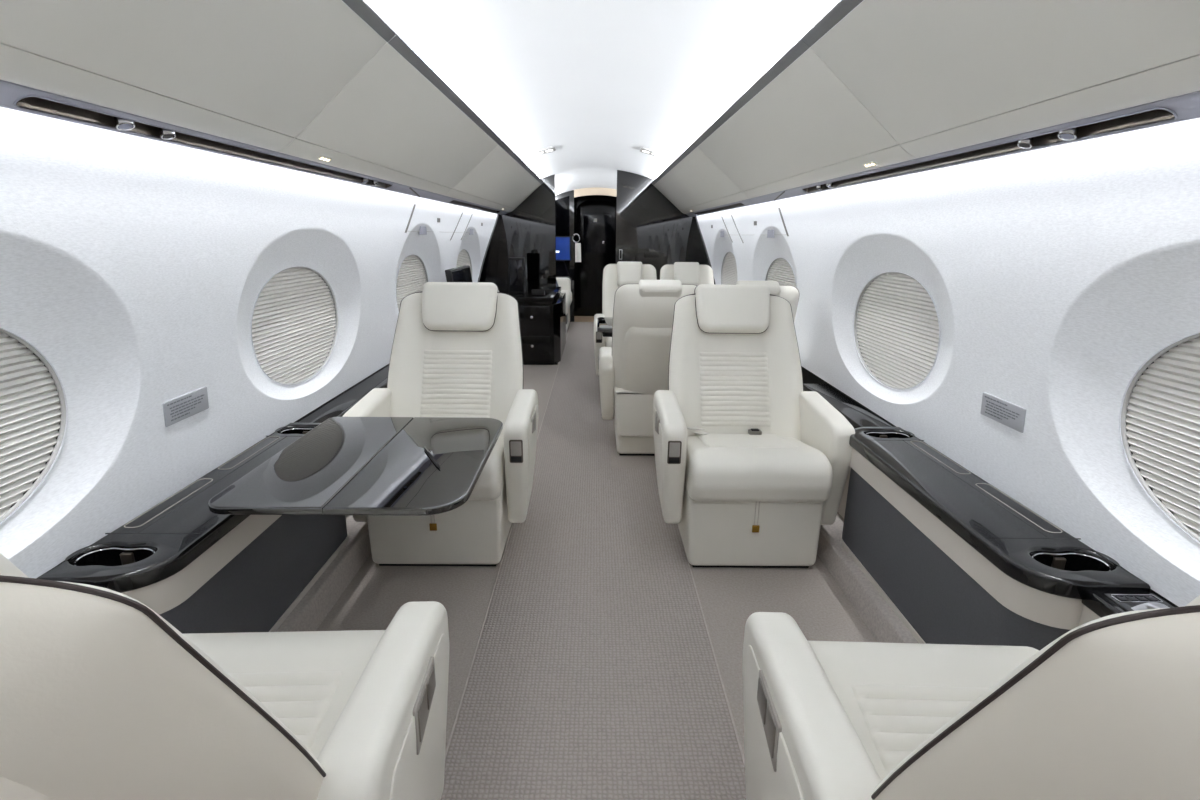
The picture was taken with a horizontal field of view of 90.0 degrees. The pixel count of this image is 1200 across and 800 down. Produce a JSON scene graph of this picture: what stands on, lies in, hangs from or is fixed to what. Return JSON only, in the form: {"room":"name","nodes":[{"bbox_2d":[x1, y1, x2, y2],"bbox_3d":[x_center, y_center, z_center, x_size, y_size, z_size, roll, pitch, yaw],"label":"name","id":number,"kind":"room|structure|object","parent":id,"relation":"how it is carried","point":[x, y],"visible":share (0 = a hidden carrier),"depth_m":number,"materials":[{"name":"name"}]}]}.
{"room":"aircraft cabin","nodes":[
{"label":"aircraft cabin","id":0,"kind":"room"},
{"bbox_2d":[0,107,499,577],"bbox_3d":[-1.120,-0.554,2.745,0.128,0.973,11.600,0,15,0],"label":"wall","id":1,"kind":"structure","parent":0,"point":[138,268],"depth_m":1.52,"materials":[{"name":"white plastic"}]},
{"bbox_2d":[0,328,65,522],"bbox_3d":[-1.164,0.084,0.965,0.026,0.451,0.697,0,15,0],"label":"window","id":2,"kind":"structure","parent":1,"relation":"in","point":[30,406],"depth_m":1.22,"materials":[{"name":"fabric"}]},
{"bbox_2d":[163,386,208,426],"bbox_3d":[-1.137,0.016,1.650,0.010,0.066,0.180,0,15,0],"label":"placard","id":3,"kind":"object","parent":1,"relation":"attached to","point":[175,410],"visible":1,"depth_m":1.64},
{"bbox_2d":[13,95,392,188],"bbox_3d":[-0.991,-0.774,1.929,0.037,0.051,1.903,0,15,0],"label":"panel","id":4,"kind":"object","parent":1,"relation":"attached to","point":[123,124],"visible":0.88,"depth_m":1.36,"materials":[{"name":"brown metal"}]},
{"bbox_2d":[114,116,134,130],"bbox_3d":[-0.987,-0.584,1.244,0.026,0.046,0.045,0,15,0],"label":"reading lamp","id":5,"kind":"object","parent":4,"relation":"on","point":[120,123],"depth_m":1.24,"materials":[{"name":"metal"}]},
{"bbox_2d":[361,177,367,183],"bbox_3d":[-0.994,-0.939,2.537,0.024,0.045,0.042,0,15,0],"label":"reading lamp","id":6,"kind":"object","parent":4,"relation":"on","point":[363,180],"depth_m":2.53,"materials":[{"name":"metal"}]},
{"bbox_2d":[251,266,337,384],"bbox_3d":[-1.172,-0.292,2.335,0.026,0.451,0.697,0,15,0],"label":"window","id":7,"kind":"structure","parent":1,"relation":"in","point":[293,321],"depth_m":2.31,"materials":[{"name":"fabric"}]},
{"bbox_2d":[405,204,415,232],"bbox_3d":[-1.086,-1.040,3.431,0.008,0.160,0.211,1,15,3],"label":"slit","id":8,"kind":"object","parent":1,"relation":"attached to","point":[414,204],"visible":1,"depth_m":3.43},
{"bbox_2d":[396,255,427,309],"bbox_3d":[-1.180,-0.687,3.776,0.026,0.451,0.697,0,15,0],"label":"window","id":9,"kind":"structure","parent":1,"relation":"in","point":[412,277],"depth_m":3.74,"materials":[{"name":"fabric"}]},
{"bbox_2d":[419,226,426,234],"bbox_3d":[-1.093,-1.048,3.709,0.010,0.048,0.150,0,15,0],"label":"tab","id":10,"kind":"object","parent":1,"relation":"attached to","point":[423,231],"visible":1,"depth_m":3.69,"materials":[{"name":"grey plastic"}]},
{"bbox_2d":[456,249,471,275],"bbox_3d":[-1.188,-1.081,5.213,0.026,0.451,0.697,0,15,0],"label":"window","id":11,"kind":"structure","parent":1,"relation":"in","point":[463,259],"depth_m":5.23,"materials":[{"name":"glass"}]},
{"bbox_2d":[456,250,470,269],"bbox_3d":[-1.191,-1.081,5.213,0.019,0.444,0.691,0,15,0],"label":"shade","id":12,"kind":"object","parent":11,"relation":"attached to","point":[463,259],"depth_m":5.22,"materials":[{"name":"fabric"}]},
{"bbox_2d":[449,200,499,212],"bbox_3d":[-1.008,-1.622,5.019,0.037,0.051,2.053,0,15,0],"label":"panel","id":13,"kind":"object","parent":1,"relation":"attached to","point":[456,202],"visible":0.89,"depth_m":4.82,"materials":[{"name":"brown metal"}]},
{"bbox_2d":[555,188,616,321],"bbox_3d":[-0.468,-2.008,8.390,1.535,1.825,0.050,0,15,0],"label":"wall","id":14,"kind":"structure","parent":0,"point":[564,202],"depth_m":8.23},
{"bbox_2d":[556,236,571,260],"bbox_3d":[-0.547,-2.101,8.321,0.305,0.330,0.034,0,15,0],"label":"wall screen","id":15,"kind":"object","parent":14,"relation":"attached to","point":[563,243],"visible":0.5,"depth_m":8.30,"materials":[{"name":"blue glass"}]},
{"bbox_3d":[-0.328,-2.234,8.284,0.104,0.124,0.037,0,15,0],"label":"towel ring","id":16,"kind":"object","parent":14,"relation":"attached to","visible":0},
{"bbox_2d":[575,243,580,261],"bbox_3d":[-0.302,-2.040,8.304,0.085,0.255,0.028,0,15,0],"label":"towel","id":17,"kind":"object","parent":16,"relation":"hanging from","point":[577,245],"visible":1,"depth_m":8.30,"materials":[{"name":"white fabric"}]},
{"bbox_2d":[555,169,616,195],"bbox_3d":[-0.035,-2.665,7.590,1.480,0.246,2.450,0,15,0],"label":"ceiling","id":18,"kind":"structure","parent":0,"point":[566,181],"depth_m":7.06,"materials":[{"name":"white plastic"}]},
{"bbox_2d":[574,195,616,315],"bbox_3d":[-0.049,-2.213,9.010,2.380,1.900,0.050,0,15,0],"label":"wall","id":19,"kind":"structure","parent":0,"point":[577,200],"depth_m":8.84,"materials":[{"name":"black paint"}]},
{"bbox_2d":[577,200,615,315],"bbox_3d":[-0.034,-2.106,8.978,0.630,1.690,0.070,0,15,0],"label":"door","id":20,"kind":"structure","parent":19,"relation":"in","point":[596,219],"depth_m":8.94,"materials":[{"name":"black paint"}]},
{"bbox_2d":[496,170,695,286],"bbox_3d":[-0.035,-1.549,6.642,2.380,1.872,0.070,0,15,0],"label":"wall","id":21,"kind":"structure","parent":0,"point":[650,229],"depth_m":6.54,"materials":[{"name":"black plastic"}]},
{"bbox_2d":[0,80,508,214],"bbox_3d":[-0.987,-0.718,1.763,0.052,0.032,9.790,0,15,0],"label":"trim","id":22,"kind":"structure","parent":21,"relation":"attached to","point":[10,92],"depth_m":1.35,"materials":[{"name":"grey plastic"}]},
{"bbox_2d":[341,0,530,174],"bbox_3d":[-0.669,-1.050,1.678,0.125,0.075,9.800,0,15,0],"label":"trim","id":23,"kind":"structure","parent":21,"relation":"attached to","point":[341,0],"depth_m":1.96,"materials":[{"name":"grey"}]},
{"bbox_2d":[619,249,621,259],"bbox_3d":[0.227,-1.598,6.589,0.036,0.110,0.009,0,15,0],"label":"door handle","id":24,"kind":"object","parent":21,"relation":"in","point":[620,250],"depth_m":6.58,"materials":[{"name":"metal"}]},
{"bbox_2d":[654,0,863,184],"bbox_3d":[0.666,-1.040,1.688,0.125,0.075,9.800,0,15,0],"label":"trim","id":25,"kind":"structure","parent":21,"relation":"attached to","point":[863,0],"depth_m":1.91,"materials":[{"name":"white plastic"}]},
{"bbox_2d":[686,91,1199,216],"bbox_3d":[0.978,-0.703,1.778,0.052,0.032,9.790,0,15,0],"label":"trim","id":26,"kind":"structure","parent":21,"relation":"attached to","point":[1185,106],"depth_m":1.31,"materials":[{"name":"grey plastic"}]},
{"bbox_2d":[316,316,877,756],"bbox_3d":[-0.025,0.333,3.435,2.500,0.060,12.650,0,15,0],"label":"floor","id":27,"kind":"structure","parent":0,"point":[820,608],"depth_m":2.05,"materials":[{"name":"grey carpet"}]},
{"bbox_2d":[36,365,388,633],"bbox_3d":[-1.014,0.578,1.397,0.262,0.527,8.400,0,15,0],"label":"ledge","id":28,"kind":"object","parent":27,"relation":"on","point":[201,570],"visible":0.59,"depth_m":1.57,"materials":[{"name":"black plastic"}]},
{"bbox_2d":[208,417,502,515],"bbox_3d":[-0.621,0.205,1.699,0.610,0.115,0.700,0,15,0],"label":"folding table","id":29,"kind":"object","parent":28,"relation":"on","point":[343,465],"visible":1,"depth_m":1.56,"materials":[{"name":"black wood"}]},
{"bbox_2d":[424,447,439,467],"bbox_3d":[-0.460,0.157,1.642,0.008,0.009,0.175,-8,17,-28],"label":"ballpoint pen","id":30,"kind":"object","parent":29,"relation":"on","point":[425,448],"visible":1,"depth_m":1.63,"materials":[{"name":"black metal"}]},
{"bbox_2d":[445,265,471,281],"bbox_3d":[-0.978,-0.679,4.163,0.130,0.470,0.600,0,15,0],"label":"display","id":31,"kind":"object","parent":28,"relation":"on","point":[462,273],"visible":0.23,"depth_m":4.04,"materials":[{"name":"black glass"}]},
{"bbox_2d":[0,553,448,799],"bbox_3d":[-0.615,0.489,0.840,0.699,1.001,0.757,0,15,-2],"label":"chair","id":32,"kind":"object","parent":27,"relation":"on","point":[102,697],"visible":1,"depth_m":0.54,"materials":[{"name":"beige leather"}]},
{"bbox_2d":[183,630,384,758],"bbox_3d":[-0.623,0.588,0.992,0.498,0.179,0.517,0,15,-2],"label":"seat cushion","id":33,"kind":"object","parent":32,"relation":"on","point":[306,679],"depth_m":1.07,"materials":[{"name":"beige leather"}]},
{"bbox_2d":[342,282,537,565],"bbox_3d":[-0.603,0.059,2.410,0.699,1.001,0.757,0,15,0],"label":"chair","id":34,"kind":"object","parent":27,"relation":"on","point":[456,351],"visible":0.72,"depth_m":2.50,"materials":[{"name":"beige leather"}]},
{"bbox_2d":[468,435,505,499],"bbox_3d":[-0.606,0.222,2.330,0.498,0.179,0.517,0,15,0],"label":"seat cushion","id":35,"kind":"object","parent":34,"relation":"on","point":[491,484],"depth_m":2.11,"materials":[{"name":"beige leather"}]},
{"bbox_2d":[509,440,522,462],"bbox_3d":[-0.298,0.183,2.138,0.048,0.087,0.010,0,15,0],"label":"switch","id":36,"kind":"object","parent":34,"relation":"attached to","point":[515,446],"depth_m":2.13,"materials":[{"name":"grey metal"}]},
{"bbox_2d":[498,286,565,364],"bbox_3d":[-0.745,-0.793,6.184,0.725,0.645,1.225,0,15,0],"label":"credenza","id":37,"kind":"object","parent":27,"relation":"on","point":[542,318],"visible":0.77,"depth_m":5.65,"materials":[{"name":"black paint"}]},
{"bbox_2d":[508,257,525,293],"bbox_3d":[-0.812,-1.221,5.880,0.150,0.340,0.164,0,15,0],"label":"speaker","id":38,"kind":"object","parent":37,"relation":"on","point":[516,265],"visible":1,"depth_m":5.81},
{"bbox_2d":[532,287,544,294],"bbox_3d":[-0.593,-1.050,5.775,0.120,0.068,0.100,0,15,0],"label":"phone","id":39,"kind":"object","parent":37,"relation":"on","point":[540,291],"visible":1,"depth_m":5.73,"materials":[{"name":"black paint"}]},
{"bbox_2d":[556,277,571,331],"bbox_3d":[-0.732,-1.319,7.665,0.705,0.845,1.630,0,15,0],"label":"divan","id":40,"kind":"object","parent":27,"relation":"on","point":[564,283],"visible":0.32,"depth_m":8.24,"materials":[{"name":"beige leather"}]},
{"bbox_2d":[561,290,571,304],"bbox_3d":[-0.730,-1.345,7.977,0.695,0.180,0.695,0,15,0],"label":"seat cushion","id":41,"kind":"object","parent":40,"relation":"on","point":[568,292],"depth_m":7.99,"materials":[{"name":"beige leather"}]},
{"bbox_2d":[566,295,569,314],"bbox_3d":[-0.726,-1.151,7.271,0.695,0.180,0.760,0,15,0],"label":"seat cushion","id":42,"kind":"object","parent":40,"relation":"on","point":[567,297],"depth_m":7.19,"materials":[{"name":"beige leather"}]},
{"bbox_2d":[441,322,745,799],"bbox_3d":[-0.022,0.416,3.007,0.716,0.006,11.580,0,15,0],"label":"carpet runner","id":43,"kind":"object","parent":27,"relation":"on","point":[594,673],"visible":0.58,"depth_m":1.78,"materials":[{"name":"grey carpet"}]},
{"bbox_2d":[597,317,612,336],"bbox_3d":[0.476,-0.221,4.163,0.995,0.632,0.540,0,15,0],"label":"conference table","id":44,"kind":"object","parent":27,"relation":"on","point":[604,324],"visible":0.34,"depth_m":4.01,"materials":[{"name":"black wood"}]},
{"bbox_2d":[593,262,656,374],"bbox_3d":[0.209,-0.592,4.826,0.528,0.992,0.752,0,15,0],"label":"chair","id":45,"kind":"object","parent":27,"relation":"on","point":[614,275],"visible":0.33,"depth_m":4.95,"materials":[{"name":"beige leather"}]},
{"bbox_2d":[605,337,611,346],"bbox_3d":[0.245,-0.434,4.747,0.398,0.179,0.517,0,15,0],"label":"seat cushion","id":46,"kind":"object","parent":45,"relation":"on","point":[608,340],"depth_m":4.52,"materials":[{"name":"beige leather"}]},
{"bbox_2d":[598,280,696,455],"bbox_3d":[0.254,-0.195,3.381,0.528,0.992,0.752,0,15,0],"label":"chair","id":47,"kind":"object","parent":27,"relation":"on","point":[635,367],"visible":0.72,"depth_m":3.11,"materials":[{"name":"beige leather"}]},
{"bbox_2d":[660,262,713,285],"bbox_3d":[0.753,-0.588,4.830,0.524,0.992,0.752,0,15,0],"label":"chair","id":48,"kind":"object","parent":27,"relation":"on","point":[695,273],"visible":0.14,"depth_m":4.97,"materials":[{"name":"beige leather"}]},
{"bbox_2d":[653,284,854,567],"bbox_3d":[0.568,0.067,2.419,0.699,1.001,0.757,0,15,0],"label":"chair","id":49,"kind":"object","parent":27,"relation":"on","point":[751,464],"visible":0.98,"depth_m":2.26,"materials":[{"name":"beige leather"}]},
{"bbox_2d":[667,441,681,463],"bbox_3d":[0.266,0.187,2.143,0.048,0.087,0.010,0,15,0],"label":"switch","id":50,"kind":"object","parent":49,"relation":"attached to","point":[674,448],"depth_m":2.14,"materials":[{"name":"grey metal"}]},
{"bbox_2d":[684,436,832,501],"bbox_3d":[0.569,0.230,2.339,0.498,0.179,0.517,0,15,0],"label":"seat cushion","id":51,"kind":"object","parent":49,"relation":"on","point":[716,468],"depth_m":2.11,"materials":[{"name":"beige leather"}]},
{"bbox_2d":[724,280,799,320],"bbox_3d":[0.803,-0.191,3.385,0.524,0.992,0.752,0,15,0],"label":"chair","id":52,"kind":"object","parent":27,"relation":"on","point":[790,293],"visible":0.09,"depth_m":2.94,"materials":[{"name":"beige leather"}]},
{"bbox_2d":[743,595,1199,799],"bbox_3d":[0.599,0.505,0.824,0.699,1.001,0.757,1,15,1],"label":"chair","id":53,"kind":"object","parent":27,"relation":"on","point":[1109,709],"visible":1,"depth_m":0.55,"materials":[{"name":"beige leather"}]},
{"bbox_2d":[808,641,1038,780],"bbox_3d":[0.603,0.605,0.975,0.498,0.179,0.517,1,15,1],"label":"seat cushion","id":54,"kind":"object","parent":53,"relation":"on","point":[894,697],"depth_m":1.05,"materials":[{"name":"beige leather"}]},
{"bbox_2d":[803,384,1173,650],"bbox_3d":[0.998,0.930,0.183,0.262,0.527,5.850,0,15,0],"label":"ledge","id":55,"kind":"object","parent":27,"relation":"on","point":[924,549],"visible":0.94,"depth_m":1.61,"materials":[{"name":"black plastic"}]},
{"bbox_2d":[365,0,839,179],"bbox_3d":[-0.001,-1.084,1.673,1.480,0.164,9.800,0,15,0],"label":"ceiling","id":56,"kind":"structure","parent":0,"point":[599,83],"depth_m":2.31,"materials":[{"name":"white plastic"}]},
{"bbox_2d":[0,0,395,150],"bbox_3d":[-0.773,-0.686,1.004,0.402,0.318,1.502,0,15,0],"label":"bin","id":57,"kind":"object","parent":56,"relation":"attached to","point":[257,73],"visible":1,"depth_m":1.22,"materials":[{"name":"beige plastic"}]},
{"bbox_2d":[276,33,502,194],"bbox_3d":[-0.782,-1.149,2.692,0.402,0.318,1.992,0,15,0],"label":"bin","id":58,"kind":"object","parent":56,"relation":"attached to","point":[388,122],"visible":0.84,"depth_m":2.21,"materials":[{"name":"beige plastic"}]},
{"bbox_2d":[317,156,331,161],"bbox_3d":[-0.929,-0.814,2.022,0.019,0.015,0.090,0,15,0],"label":"light","id":59,"kind":"object","parent":58,"relation":"attached to","point":[322,158],"visible":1,"depth_m":2.02,"materials":[{"name":"white plastic"}]},
{"bbox_2d":[444,141,543,211],"bbox_3d":[-0.795,-1.797,5.052,0.402,0.318,2.897,0,15,0],"label":"bin","id":60,"kind":"object","parent":56,"relation":"attached to","point":[498,181],"visible":0.84,"depth_m":4.49,"materials":[{"name":"beige plastic"}]},
{"bbox_2d":[533,147,555,155],"bbox_3d":[-0.433,-1.942,4.670,0.168,0.059,0.200,0,15,0],"label":"ceiling lamp","id":61,"kind":"object","parent":56,"relation":"attached to","point":[549,149],"visible":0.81,"depth_m":4.64,"materials":[{"name":"white plastic"}]},
{"bbox_2d":[640,148,661,156],"bbox_3d":[0.397,-1.936,4.677,0.168,0.059,0.200,0,15,0],"label":"ceiling lamp","id":62,"kind":"object","parent":56,"relation":"attached to","point":[643,150],"visible":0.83,"depth_m":4.64,"materials":[{"name":"white plastic"}]},
{"bbox_2d":[651,143,749,213],"bbox_3d":[0.752,-1.786,5.064,0.402,0.318,2.897,0,15,0],"label":"bin","id":63,"kind":"object","parent":56,"relation":"attached to","point":[695,183],"visible":0.88,"depth_m":4.50,"materials":[{"name":"beige plastic"}]},
{"bbox_2d":[693,37,916,197],"bbox_3d":[0.765,-1.138,2.703,0.402,0.318,1.992,0,15,0],"label":"bin","id":64,"kind":"object","parent":56,"relation":"attached to","point":[805,127],"visible":0.85,"depth_m":2.22,"materials":[{"name":"beige plastic"}]},
{"bbox_2d":[863,161,877,167],"bbox_3d":[0.917,-0.800,2.036,0.019,0.015,0.090,0,15,0],"label":"light","id":65,"kind":"object","parent":64,"relation":"attached to","point":[869,164],"visible":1,"depth_m":2.03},
{"bbox_2d":[802,0,1199,157],"bbox_3d":[0.774,-0.675,1.016,0.402,0.318,1.502,0,15,0],"label":"bin","id":66,"kind":"object","parent":56,"relation":"attached to","point":[939,76],"visible":1,"depth_m":1.21,"materials":[{"name":"beige plastic"}]},
{"bbox_2d":[694,118,1199,606],"bbox_3d":[1.093,-0.538,2.762,0.128,0.973,11.600,0,15,0],"label":"wall","id":67,"kind":"structure","parent":0,"point":[1051,276],"depth_m":1.52,"materials":[{"name":"white plastic"}]},
{"bbox_2d":[694,203,743,214],"bbox_3d":[0.963,-1.608,5.034,0.037,0.051,2.053,0,15,0],"label":"panel","id":68,"kind":"object","parent":67,"relation":"attached to","point":[736,205],"visible":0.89,"depth_m":4.84,"materials":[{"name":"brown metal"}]},
{"bbox_2d":[721,252,737,284],"bbox_3d":[1.132,-1.065,5.231,0.026,0.451,0.697,0,15,0],"label":"window","id":69,"kind":"structure","parent":67,"relation":"in","point":[729,273],"depth_m":5.26,"materials":[{"name":"fabric"}]},
{"bbox_2d":[767,230,773,237],"bbox_3d":[1.059,-1.032,3.725,0.010,0.048,0.150,0,15,0],"label":"tab","id":70,"kind":"object","parent":67,"relation":"attached to","point":[770,233],"visible":1,"depth_m":3.72,"materials":[{"name":"grey plastic"}]},
{"bbox_2d":[765,258,795,286],"bbox_3d":[1.140,-0.670,3.794,0.026,0.451,0.697,0,15,0],"label":"window","id":71,"kind":"structure","parent":67,"relation":"in","point":[781,271],"depth_m":3.77,"materials":[{"name":"fabric"}]},
{"bbox_2d":[778,208,788,235],"bbox_3d":[1.056,-1.024,3.448,0.008,0.160,0.211,-1,15,-4],"label":"slit","id":72,"kind":"object","parent":67,"relation":"attached to","point":[778,208],"visible":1,"depth_m":3.44,"materials":[{"name":"grey"}]},
{"bbox_2d":[854,272,939,389],"bbox_3d":[1.148,-0.275,2.352,0.026,0.451,0.697,0,15,0],"label":"window","id":73,"kind":"structure","parent":67,"relation":"in","point":[897,323],"depth_m":2.32,"materials":[{"name":"fabric"}]},
{"bbox_2d":[802,108,1176,192],"bbox_3d":[0.980,-0.760,1.944,0.037,0.051,1.903,0,15,0],"label":"panel","id":74,"kind":"object","parent":67,"relation":"attached to","point":[1149,116],"visible":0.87,"depth_m":1.38,"materials":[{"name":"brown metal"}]},
{"bbox_2d":[826,182,832,187],"bbox_3d":[0.976,-0.924,2.552,0.024,0.045,0.042,0,15,0],"label":"reading lamp","id":75,"kind":"object","parent":74,"relation":"on","point":[830,185],"depth_m":2.54,"materials":[{"name":"metal"}]},
{"bbox_2d":[1058,127,1078,140],"bbox_3d":[0.984,-0.570,1.259,0.026,0.046,0.045,0,15,0],"label":"reading lamp","id":76,"kind":"object","parent":74,"relation":"on","point":[1066,134],"depth_m":1.25,"materials":[{"name":"metal"}]},
{"bbox_2d":[981,392,1025,432],"bbox_3d":[1.119,0.032,1.667,0.010,0.066,0.180,0,15,0],"label":"placard","id":77,"kind":"object","parent":67,"relation":"attached to","point":[1011,415],"visible":1,"depth_m":1.66},
{"bbox_2d":[1121,333,1199,541],"bbox_3d":[1.155,0.101,0.983,0.026,0.451,0.697,0,15,0],"label":"window","id":78,"kind":"structure","parent":67,"relation":"in","point":[1162,420],"depth_m":1.22,"materials":[{"name":"fabric"}]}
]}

